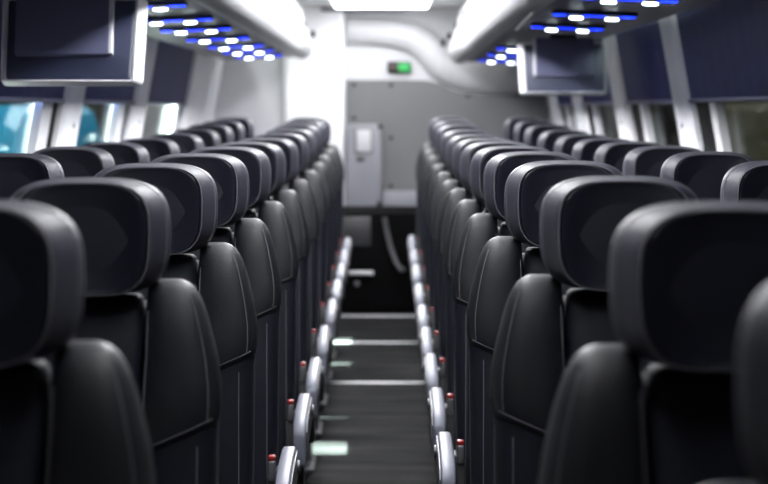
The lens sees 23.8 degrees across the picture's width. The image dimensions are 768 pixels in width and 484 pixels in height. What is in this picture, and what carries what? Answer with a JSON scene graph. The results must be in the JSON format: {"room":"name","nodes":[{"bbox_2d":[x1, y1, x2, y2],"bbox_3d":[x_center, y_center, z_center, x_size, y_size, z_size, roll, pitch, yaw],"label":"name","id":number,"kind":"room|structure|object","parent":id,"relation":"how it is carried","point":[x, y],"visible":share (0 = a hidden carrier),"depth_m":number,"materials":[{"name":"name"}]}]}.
{"room":"vehicle interior","nodes":[
{"label":"vehicle interior","id":0,"kind":"room"},
{"bbox_2d":[191,54,223,125],"bbox_3d":[-1.242,-0.061,6.515,0.221,2.340,14.200,0,4,0],"label":"wall","id":1,"kind":"structure","parent":0,"point":[211,71],"depth_m":12.76,"materials":[{"name":"white plastic"}]},
{"bbox_2d":[0,0,65,102],"bbox_3d":[-1.210,-0.650,6.222,0.072,0.344,1.570,0,4,0],"label":"roller blind","id":2,"kind":"object","parent":1,"relation":"attached to","point":[37,94],"visible":0.32,"depth_m":6.32,"materials":[{"name":"blue"}]},
{"bbox_2d":[27,103,57,152],"bbox_3d":[-1.255,-0.343,6.244,0.141,0.980,1.610,0,4,0],"label":"window","id":3,"kind":"structure","parent":1,"relation":"in","point":[44,114],"depth_m":6.74,"materials":[{"name":"clear glass"}]},
{"bbox_2d":[51,86,85,146],"bbox_3d":[-1.239,-0.415,7.247,0.164,0.980,0.430,0,4,0],"label":"pillar","id":4,"kind":"structure","parent":1,"relation":"attached to","point":[68,115],"depth_m":7.13,"materials":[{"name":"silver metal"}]},
{"bbox_2d":[83,86,134,104],"bbox_3d":[-1.206,-0.792,8.182,0.072,0.344,1.480,0,4,0],"label":"roller blind","id":5,"kind":"object","parent":1,"relation":"attached to","point":[93,94],"visible":0.36,"depth_m":8.14,"materials":[{"name":"blue"}]},
{"bbox_2d":[107,104,128,141],"bbox_3d":[-1.250,-0.485,8.204,0.141,0.980,1.520,0,4,0],"label":"window","id":6,"kind":"structure","parent":1,"relation":"in","point":[119,111],"depth_m":8.63,"materials":[{"name":"clear glass"}]},
{"bbox_2d":[123,36,158,139],"bbox_3d":[-1.235,-0.556,9.182,0.164,0.980,0.470,0,4,0],"label":"pillar","id":7,"kind":"structure","parent":1,"relation":"attached to","point":[136,112],"depth_m":9.10,"materials":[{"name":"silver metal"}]},
{"bbox_2d":[147,40,194,105],"bbox_3d":[-1.201,-0.947,10.311,0.072,0.344,1.830,0,4,0],"label":"roller blind","id":8,"kind":"object","parent":1,"relation":"attached to","point":[173,63],"visible":0.83,"depth_m":10.23,"materials":[{"name":"blue"}]},
{"bbox_2d":[167,105,181,132],"bbox_3d":[-1.246,-0.639,10.334,0.141,0.980,1.870,0,4,0],"label":"window","id":9,"kind":"structure","parent":1,"relation":"in","point":[175,112],"depth_m":10.91,"materials":[{"name":"clear glass"}]},
{"bbox_2d":[178,51,203,128],"bbox_3d":[-1.230,-0.723,11.495,0.164,0.980,0.490,0,4,0],"label":"pillar","id":10,"kind":"structure","parent":1,"relation":"attached to","point":[186,116],"depth_m":11.36,"materials":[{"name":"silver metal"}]},
{"bbox_2d":[283,6,344,205],"bbox_3d":[-0.517,-0.621,13.532,0.454,2.240,0.120,0,4,0],"label":"wall","id":11,"kind":"structure","parent":0,"point":[314,86],"depth_m":13.43,"materials":[{"name":"white plastic"}]},
{"bbox_2d":[305,313,437,483],"bbox_3d":[-0.033,1.026,6.592,2.660,0.200,14.200,0,4,0],"label":"floor","id":12,"kind":"structure","parent":0,"point":[372,433],"depth_m":8.80,"materials":[{"name":"plastic"}]},
{"bbox_2d":[0,153,64,199],"bbox_3d":[-0.903,0.487,4.230,0.416,1.376,0.583,0,4,0],"label":"seat","id":13,"kind":"object","parent":12,"relation":"on","point":[17,170],"visible":0.19,"depth_m":4.36,"materials":[{"name":"grey leather"}]},
{"bbox_2d":[33,146,114,177],"bbox_3d":[-0.901,0.428,5.048,0.416,1.376,0.583,0,4,0],"label":"seat","id":14,"kind":"object","parent":12,"relation":"on","point":[75,161],"visible":0.16,"depth_m":5.18,"materials":[{"name":"black leather"}]},
{"bbox_2d":[0,199,155,483],"bbox_3d":[-0.437,0.656,1.835,0.464,1.376,0.583,0,4,0],"label":"seat","id":15,"kind":"object","parent":12,"relation":"on","point":[80,419],"visible":1,"depth_m":1.98,"materials":[{"name":"grey leather"}]},
{"bbox_2d":[9,177,221,483],"bbox_3d":[-0.435,0.603,2.633,0.464,1.376,0.583,0,4,0],"label":"seat","id":16,"kind":"object","parent":12,"relation":"on","point":[166,342],"visible":0.56,"depth_m":2.77,"materials":[{"name":"grey leather"}]},
{"bbox_2d":[82,142,149,164],"bbox_3d":[-0.899,0.373,5.806,0.416,1.376,0.583,0,4,0],"label":"seat","id":17,"kind":"object","parent":12,"relation":"on","point":[121,152],"visible":0.09,"depth_m":5.94,"materials":[{"name":"black leather"}]},
{"bbox_2d":[120,138,179,161],"bbox_3d":[-0.897,0.310,6.683,0.416,1.376,0.583,0,4,0],"label":"seat","id":18,"kind":"object","parent":12,"relation":"on","point":[155,147],"visible":0.09,"depth_m":6.82,"materials":[{"name":"black leather"}]},
{"bbox_2d":[94,163,257,483],"bbox_3d":[-0.433,0.547,3.411,0.464,1.376,0.583,0,4,0],"label":"seat","id":19,"kind":"object","parent":12,"relation":"on","point":[220,276],"visible":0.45,"depth_m":3.55,"materials":[{"name":"grey leather"}]},
{"bbox_2d":[149,133,203,152],"bbox_3d":[-0.895,0.238,7.571,0.416,1.376,0.583,0,4,0],"label":"seat","id":20,"kind":"object","parent":12,"relation":"on","point":[186,142],"visible":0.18,"depth_m":7.71,"materials":[{"name":"black leather"}]},
{"bbox_2d":[171,129,220,146],"bbox_3d":[-0.894,0.171,8.348,0.416,1.376,0.583,0,4,0],"label":"seat","id":21,"kind":"object","parent":12,"relation":"on","point":[210,138],"visible":0.16,"depth_m":8.48,"materials":[{"name":"black leather"}]},
{"bbox_2d":[187,124,233,143],"bbox_3d":[-0.892,0.104,9.065,0.416,1.376,0.583,0,4,0],"label":"seat","id":22,"kind":"object","parent":12,"relation":"on","point":[226,134],"visible":0.1,"depth_m":9.20,"materials":[{"name":"black leather"}]},
{"bbox_2d":[202,120,244,141],"bbox_3d":[-0.891,0.037,9.782,0.416,1.376,0.583,0,4,0],"label":"seat","id":23,"kind":"object","parent":12,"relation":"on","point":[238,130],"visible":0.13,"depth_m":9.92,"materials":[{"name":"black leather"}]},
{"bbox_2d":[150,153,300,483],"bbox_3d":[-0.432,0.488,4.229,0.464,1.376,0.583,0,4,0],"label":"seat","id":24,"kind":"object","parent":12,"relation":"on","point":[251,237],"visible":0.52,"depth_m":4.36,"materials":[{"name":"grey leather"}]},
{"bbox_2d":[214,117,254,138],"bbox_3d":[-0.889,-0.030,10.509,0.416,1.376,0.583,0,4,0],"label":"seat","id":25,"kind":"object","parent":12,"relation":"on","point":[248,125],"visible":0.11,"depth_m":10.64,"materials":[{"name":"black leather"}]},
{"bbox_2d":[190,146,313,483],"bbox_3d":[-0.430,0.428,5.047,0.464,1.376,0.583,0,4,0],"label":"seat","id":26,"kind":"object","parent":12,"relation":"on","point":[294,425],"visible":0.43,"depth_m":5.18,"materials":[{"name":"grey leather"}]},
{"bbox_2d":[218,142,323,442],"bbox_3d":[-0.428,0.373,5.805,0.464,1.376,0.583,0,4,0],"label":"seat","id":27,"kind":"object","parent":12,"relation":"on","point":[309,381],"visible":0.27,"depth_m":5.94,"materials":[{"name":"grey leather"}]},
{"bbox_2d":[238,138,331,399],"bbox_3d":[-0.426,0.310,6.682,0.464,1.376,0.583,0,4,0],"label":"seat","id":28,"kind":"object","parent":12,"relation":"on","point":[320,346],"visible":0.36,"depth_m":6.81,"materials":[{"name":"grey leather"}]},
{"bbox_2d":[254,133,338,472],"bbox_3d":[-0.424,0.238,7.570,0.464,1.376,0.583,0,4,0],"label":"seat","id":29,"kind":"object","parent":12,"relation":"on","point":[328,317],"visible":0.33,"depth_m":7.70,"materials":[{"name":"grey leather"}]},
{"bbox_2d":[266,129,342,435],"bbox_3d":[-0.422,0.171,8.347,0.464,1.376,0.583,0,4,0],"label":"seat","id":30,"kind":"object","parent":12,"relation":"on","point":[336,292],"visible":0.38,"depth_m":8.48,"materials":[{"name":"grey leather"}]},
{"bbox_2d":[275,124,346,406],"bbox_3d":[-0.421,0.104,9.064,0.464,1.376,0.583,0,4,0],"label":"seat","id":31,"kind":"object","parent":12,"relation":"on","point":[341,272],"visible":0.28,"depth_m":9.20,"materials":[{"name":"grey leather"}]},
{"bbox_2d":[283,120,349,381],"bbox_3d":[-0.419,0.037,9.781,0.464,1.376,0.583,0,4,0],"label":"seat","id":32,"kind":"object","parent":12,"relation":"on","point":[344,258],"visible":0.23,"depth_m":9.92,"materials":[{"name":"grey leather"}]},
{"bbox_2d":[291,117,351,359],"bbox_3d":[-0.418,-0.030,10.508,0.464,1.376,0.583,0,4,0],"label":"seat","id":33,"kind":"object","parent":12,"relation":"on","point":[347,245],"visible":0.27,"depth_m":10.64,"materials":[{"name":"grey leather"}]},
{"bbox_2d":[325,382,424,382],"bbox_3d":[-0.046,0.744,9.629,0.840,0.008,0.024,0,4,0],"label":"floor strip","id":34,"kind":"object","parent":12,"relation":"on","point":[325,382],"visible":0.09,"depth_m":9.62,"materials":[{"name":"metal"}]},
{"bbox_2d":[333,342,417,342],"bbox_3d":[-0.043,0.612,11.073,0.840,0.008,0.024,0,4,0],"label":"floor strip","id":35,"kind":"object","parent":12,"relation":"on","point":[333,342],"visible":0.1,"depth_m":11.06,"materials":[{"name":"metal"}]},
{"bbox_2d":[341,315,414,316],"bbox_3d":[-0.040,0.503,12.389,0.840,0.008,0.060,0,4,0],"label":"floor strip","id":36,"kind":"object","parent":12,"relation":"on","point":[341,315],"visible":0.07,"depth_m":12.37,"materials":[{"name":"metal"}]},
{"bbox_2d":[341,206,416,312],"bbox_3d":[0.001,0.119,12.925,0.663,0.693,0.996,0,4,0],"label":"stairwell","id":37,"kind":"object","parent":12,"relation":"on","point":[379,280],"visible":0.6,"depth_m":12.54,"materials":[{"name":"black"}]},
{"bbox_2d":[407,117,468,261],"bbox_3d":[0.369,-0.044,10.665,0.464,1.376,0.583,0,4,0],"label":"seat","id":38,"kind":"object","parent":12,"relation":"on","point":[411,244],"visible":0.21,"depth_m":10.80,"materials":[{"name":"grey leather"}]},
{"bbox_2d":[409,120,475,278],"bbox_3d":[0.367,0.035,9.809,0.464,1.376,0.583,0,4,0],"label":"seat","id":39,"kind":"object","parent":12,"relation":"on","point":[413,256],"visible":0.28,"depth_m":9.95,"materials":[{"name":"grey leather"}]},
{"bbox_2d":[411,124,484,293],"bbox_3d":[0.365,0.109,9.012,0.464,1.376,0.583,0,4,0],"label":"seat","id":40,"kind":"object","parent":12,"relation":"on","point":[416,276],"visible":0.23,"depth_m":9.15,"materials":[{"name":"grey leather"}]},
{"bbox_2d":[413,130,492,321],"bbox_3d":[0.364,0.186,8.186,0.464,1.376,0.583,0,4,0],"label":"seat","id":41,"kind":"object","parent":12,"relation":"on","point":[420,298],"visible":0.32,"depth_m":8.32,"materials":[{"name":"grey leather"}]},
{"bbox_2d":[416,134,502,349],"bbox_3d":[0.362,0.256,7.369,0.464,1.376,0.583,0,4,0],"label":"seat","id":42,"kind":"object","parent":12,"relation":"on","point":[423,320],"visible":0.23,"depth_m":7.51,"materials":[{"name":"grey leather"}]},
{"bbox_2d":[419,138,512,378],"bbox_3d":[0.360,0.313,6.631,0.464,1.376,0.583,0,4,0],"label":"seat","id":43,"kind":"object","parent":12,"relation":"on","point":[427,345],"visible":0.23,"depth_m":6.77,"materials":[{"name":"grey leather"}]},
{"bbox_2d":[422,141,528,412],"bbox_3d":[0.359,0.366,5.903,0.464,1.376,0.583,0,4,0],"label":"seat","id":44,"kind":"object","parent":12,"relation":"on","point":[435,376],"visible":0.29,"depth_m":6.04,"materials":[{"name":"grey leather"}]},
{"bbox_2d":[427,146,549,480],"bbox_3d":[0.357,0.420,5.155,0.464,1.376,0.583,0,4,0],"label":"seat","id":45,"kind":"object","parent":12,"relation":"on","point":[442,415],"visible":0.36,"depth_m":5.29,"materials":[{"name":"grey leather"}]},
{"bbox_2d":[433,151,576,483],"bbox_3d":[0.355,0.473,4.427,0.464,1.376,0.583,0,4,0],"label":"seat","id":46,"kind":"object","parent":12,"relation":"on","point":[453,466],"visible":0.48,"depth_m":4.56,"materials":[{"name":"grey leather"}]},
{"bbox_2d":[503,117,542,141],"bbox_3d":[0.840,-0.044,10.665,0.416,1.376,0.583,0,4,0],"label":"seat","id":47,"kind":"object","parent":12,"relation":"on","point":[510,123],"visible":0.15,"depth_m":10.80,"materials":[{"name":"black leather"}]},
{"bbox_2d":[513,120,555,142],"bbox_3d":[0.839,0.035,9.808,0.416,1.376,0.583,0,4,0],"label":"seat","id":48,"kind":"object","parent":12,"relation":"on","point":[520,128],"visible":0.14,"depth_m":9.94,"materials":[{"name":"black leather"}]},
{"bbox_2d":[466,160,622,483],"bbox_3d":[0.353,0.534,3.589,0.464,1.376,0.583,0,4,0],"label":"seat","id":49,"kind":"object","parent":12,"relation":"on","point":[501,263],"visible":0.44,"depth_m":3.73,"materials":[{"name":"grey leather"}]},
{"bbox_2d":[524,124,571,146],"bbox_3d":[0.837,0.109,9.011,0.416,1.376,0.583,0,4,0],"label":"seat","id":50,"kind":"object","parent":12,"relation":"on","point":[532,134],"visible":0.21,"depth_m":9.15,"materials":[{"name":"black leather"}]},
{"bbox_2d":[538,130,588,151],"bbox_3d":[0.835,0.186,8.185,0.416,1.376,0.583,0,4,0],"label":"seat","id":51,"kind":"object","parent":12,"relation":"on","point":[547,140],"visible":0.14,"depth_m":8.32,"materials":[{"name":"black leather"}]},
{"bbox_2d":[554,134,608,155],"bbox_3d":[0.833,0.256,7.367,0.416,1.376,0.583,0,4,0],"label":"seat","id":52,"kind":"object","parent":12,"relation":"on","point":[565,144],"visible":0.14,"depth_m":7.50,"materials":[{"name":"black leather"}]},
{"bbox_2d":[490,175,698,483],"bbox_3d":[0.352,0.598,2.711,0.464,1.376,0.583,0,4,0],"label":"seat","id":53,"kind":"object","parent":12,"relation":"on","point":[542,329],"visible":0.42,"depth_m":2.85,"materials":[{"name":"grey leather"}]},
{"bbox_2d":[572,138,629,160],"bbox_3d":[0.832,0.314,6.630,0.416,1.376,0.583,0,4,0],"label":"seat","id":54,"kind":"object","parent":12,"relation":"on","point":[584,150],"visible":0.09,"depth_m":6.76,"materials":[{"name":"black leather"}]},
{"bbox_2d":[594,141,661,173],"bbox_3d":[0.830,0.366,5.902,0.416,1.376,0.583,0,4,0],"label":"seat","id":55,"kind":"object","parent":12,"relation":"on","point":[613,154],"visible":0.12,"depth_m":6.04,"materials":[{"name":"black leather"}]},
{"bbox_2d":[538,200,767,483],"bbox_3d":[0.350,0.658,1.803,0.464,1.376,0.583,0,4,0],"label":"seat","id":56,"kind":"object","parent":12,"relation":"on","point":[685,277],"visible":0.96,"depth_m":1.95,"materials":[{"name":"grey leather"}]},
{"bbox_2d":[623,146,700,176],"bbox_3d":[0.828,0.421,5.154,0.416,1.376,0.583,0,4,0],"label":"seat","id":57,"kind":"object","parent":12,"relation":"on","point":[647,160],"visible":0.13,"depth_m":5.29,"materials":[{"name":"black leather"}]},
{"bbox_2d":[660,151,754,200],"bbox_3d":[0.827,0.473,4.426,0.416,1.376,0.583,0,4,0],"label":"seat","id":58,"kind":"object","parent":12,"relation":"on","point":[703,173],"visible":0.2,"depth_m":4.56,"materials":[{"name":"black leather"}]},
{"bbox_2d":[720,160,767,201],"bbox_3d":[0.825,0.534,3.588,0.416,1.376,0.583,0,4,0],"label":"seat","id":59,"kind":"object","parent":12,"relation":"on","point":[747,181],"visible":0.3,"depth_m":3.72,"materials":[{"name":"grey leather"}]},
{"bbox_2d":[737,286,767,483],"bbox_3d":[0.348,0.716,1.075,0.464,1.376,0.583,0,4,0],"label":"seat","id":60,"kind":"object","parent":12,"relation":"on","point":[752,360],"visible":1,"depth_m":1.23,"materials":[{"name":"grey leather"}]},
{"bbox_2d":[213,7,549,205],"bbox_3d":[-0.017,-0.601,13.604,2.660,2.390,0.096,0,4,0],"label":"wall","id":61,"kind":"structure","parent":0,"point":[405,109],"depth_m":13.54,"materials":[{"name":"grey plastic"}]},
{"bbox_2d":[321,7,403,12],"bbox_3d":[-0.158,-1.714,13.437,0.609,0.033,0.150,0,4,0],"label":"trim","id":62,"kind":"structure","parent":61,"relation":"attached to","point":[323,9],"depth_m":13.36,"materials":[{"name":"white plastic"}]},
{"bbox_2d":[346,124,381,205],"bbox_3d":[-0.147,-0.564,13.481,0.268,0.617,0.168,0,4,0],"label":"locker","id":63,"kind":"object","parent":61,"relation":"attached to","point":[363,141],"visible":0.96,"depth_m":13.41,"materials":[{"name":"grey metal"}]},
{"bbox_2d":[388,62,410,72],"bbox_3d":[0.113,-1.299,13.513,0.174,0.081,0.056,0,4,0],"label":"restroom sign","id":64,"kind":"object","parent":61,"relation":"attached to","point":[393,67],"visible":1,"depth_m":13.49,"materials":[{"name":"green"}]},
{"bbox_2d":[383,191,415,205],"bbox_3d":[0.130,-0.291,13.522,0.274,0.174,0.115,0,4,0],"label":"panel","id":65,"kind":"object","parent":61,"relation":"attached to","point":[390,198],"visible":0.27,"depth_m":13.46,"materials":[{"name":"white plastic"}]},
{"bbox_2d":[347,17,519,93],"bbox_3d":[0.476,-1.379,13.475,1.509,0.580,0.120,0,4,0],"label":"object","id":66,"kind":"structure","parent":61,"relation":"attached to","point":[421,42],"depth_m":13.46,"materials":[{"name":"white plastic"}]},
{"bbox_2d":[298,0,465,6],"bbox_3d":[-0.033,-1.253,6.426,1.500,0.050,14.200,0,4,0],"label":"ceiling","id":67,"kind":"structure","parent":0,"point":[436,3],"depth_m":13.02,"materials":[{"name":"white plastic"}]},
{"bbox_2d":[146,0,314,60],"bbox_3d":[-0.819,-0.976,6.157,0.656,0.397,13.580,0,4,0],"label":"luggage rack","id":68,"kind":"object","parent":67,"relation":"attached to","point":[280,25],"depth_m":8.64,"materials":[{"name":"white plastic"}]},
{"bbox_2d":[0,0,147,85],"bbox_3d":[-0.889,-0.589,5.222,0.414,0.284,0.122,0,4,0],"label":"monitor","id":69,"kind":"object","parent":68,"relation":"hanging from","point":[45,42],"visible":1,"depth_m":5.19,"materials":[{"name":"grey plastic"}]},
{"bbox_2d":[329,0,433,7],"bbox_3d":[-0.020,-1.637,12.264,0.720,0.028,1.800,0,4,0],"label":"recessed light","id":70,"kind":"object","parent":67,"relation":"in","point":[334,3],"visible":0.99,"depth_m":12.66,"materials":[{"name":"white plastic"}]},
{"bbox_2d":[441,0,717,63],"bbox_3d":[0.735,-0.977,6.304,0.692,0.417,13.880,0,4,0],"label":"luggage rack","id":71,"kind":"object","parent":67,"relation":"attached to","point":[481,26],"depth_m":7.70,"materials":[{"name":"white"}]},
{"bbox_2d":[517,34,607,94],"bbox_3d":[0.826,-0.819,8.409,0.414,0.284,0.119,0,4,0],"label":"monitor","id":72,"kind":"object","parent":71,"relation":"hanging from","point":[559,64],"visible":1,"depth_m":8.38,"materials":[{"name":"grey plastic"}]},
{"bbox_2d":[546,95,551,121],"bbox_3d":[1.177,-0.061,6.510,0.221,2.340,14.200,0,4,0],"label":"wall","id":73,"kind":"structure","parent":0,"point":[546,95],"depth_m":13.49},
{"bbox_2d":[547,95,563,124],"bbox_3d":[1.189,-0.811,12.697,0.164,0.980,0.570,0,4,0],"label":"pillar","id":74,"kind":"structure","parent":73,"relation":"attached to","point":[556,111],"depth_m":12.51,"materials":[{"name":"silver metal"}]},
{"bbox_2d":[557,95,572,105],"bbox_3d":[1.156,-1.058,11.852,0.072,0.344,1.070,0,4,0],"label":"roller blind","id":75,"kind":"object","parent":73,"relation":"attached to","point":[563,100],"visible":0.3,"depth_m":11.87,"materials":[{"name":"blue"}]},
{"bbox_2d":[561,106,574,129],"bbox_3d":[1.201,-0.751,11.874,0.141,0.980,1.110,0,4,0],"label":"window","id":76,"kind":"structure","parent":73,"relation":"in","point":[568,119],"depth_m":11.98,"materials":[{"name":"clear glass"}]},
{"bbox_2d":[571,95,591,133],"bbox_3d":[1.185,-0.693,11.076,0.164,0.980,0.520,0,4,0],"label":"pillar","id":77,"kind":"structure","parent":73,"relation":"attached to","point":[580,111],"depth_m":10.90,"materials":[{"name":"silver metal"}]},
{"bbox_2d":[587,105,604,135],"bbox_3d":[1.197,-0.619,10.054,0.141,0.980,1.560,0,4,0],"label":"window","id":78,"kind":"structure","parent":73,"relation":"in","point":[594,114],"depth_m":10.41,"materials":[{"name":"clear glass"}]},
{"bbox_2d":[582,39,613,105],"bbox_3d":[1.152,-0.926,10.032,0.072,0.344,1.520,0,4,0],"label":"roller blind","id":79,"kind":"object","parent":73,"relation":"attached to","point":[607,99],"visible":0.2,"depth_m":9.86,"materials":[{"name":"blue"}]},
{"bbox_2d":[602,35,636,140],"bbox_3d":[1.181,-0.547,9.062,0.164,0.980,0.460,0,4,0],"label":"pillar","id":80,"kind":"structure","parent":73,"relation":"attached to","point":[624,114],"depth_m":8.92,"materials":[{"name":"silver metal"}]},
{"bbox_2d":[631,104,655,142],"bbox_3d":[1.192,-0.477,8.099,0.141,0.980,1.500,0,4,0],"label":"window","id":81,"kind":"structure","parent":73,"relation":"in","point":[642,117],"depth_m":8.46,"materials":[{"name":"clear glass"}]},
{"bbox_2d":[615,20,672,103],"bbox_3d":[1.148,-0.785,8.077,0.072,0.344,1.460,0,4,0],"label":"roller blind","id":82,"kind":"object","parent":73,"relation":"attached to","point":[640,49],"visible":0.8,"depth_m":8.01,"materials":[{"name":"blue fabric"}]},
{"bbox_2d":[658,15,703,150],"bbox_3d":[1.177,-0.410,7.172,0.164,0.980,0.390,0,4,0],"label":"pillar","id":83,"kind":"structure","parent":73,"relation":"attached to","point":[686,114],"depth_m":7.06,"materials":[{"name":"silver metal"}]},
{"bbox_2d":[696,102,731,151],"bbox_3d":[1.188,-0.331,6.089,0.141,0.980,1.810,0,4,0],"label":"window","id":84,"kind":"structure","parent":73,"relation":"in","point":[712,116],"depth_m":6.63,"materials":[{"name":"clear glass"}]},
{"bbox_2d":[676,0,767,102],"bbox_3d":[1.143,-0.639,6.067,0.072,0.344,1.770,0,4,0],"label":"roller blind","id":85,"kind":"object","parent":73,"relation":"attached to","point":[724,43],"visible":0.89,"depth_m":6.06,"materials":[{"name":"blue"}]},
{"bbox_2d":[724,102,767,160],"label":"window","id":86,"kind":"structure","parent":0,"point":[747,123],"depth_m":16.50,"materials":[{"name":"black"}]},
{"label":"outside","id":87,"kind":"structure","parent":0,"visible":0},
{"bbox_3d":[0.033,1.638,15.158,28.000,0.100,38.000,0,4,0],"label":"ground","id":88,"kind":"structure","parent":87,"visible":0},
{"bbox_2d":[0,102,34,104],"bbox_3d":[-6.058,-1.794,18.933,0.200,6.200,30.000,0,4,0],"label":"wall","id":89,"kind":"structure","parent":88,"relation":"on","point":[1,103],"depth_m":29.47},
{"bbox_2d":[0,105,102,152],"bbox_3d":[-3.856,0.101,16.860,1.915,2.720,4.400,0,4,0],"label":"van","id":90,"kind":"object","parent":88,"relation":"on","point":[15,120],"visible":0.02,"depth_m":14.91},
{"bbox_2d":[83,103,680,145],"bbox_3d":[0.074,-2.871,33.781,12.400,6.200,0.200,0,4,0],"label":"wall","id":91,"kind":"structure","parent":88,"relation":"on","point":[156,120],"depth_m":33.73,"materials":[{"name":"white plastic"}]},
{"bbox_2d":[723,101,767,102],"bbox_3d":[6.142,-1.792,18.906,0.200,6.200,30.000,0,4,0],"label":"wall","id":92,"kind":"structure","parent":88,"relation":"on","point":[757,101],"depth_m":30.81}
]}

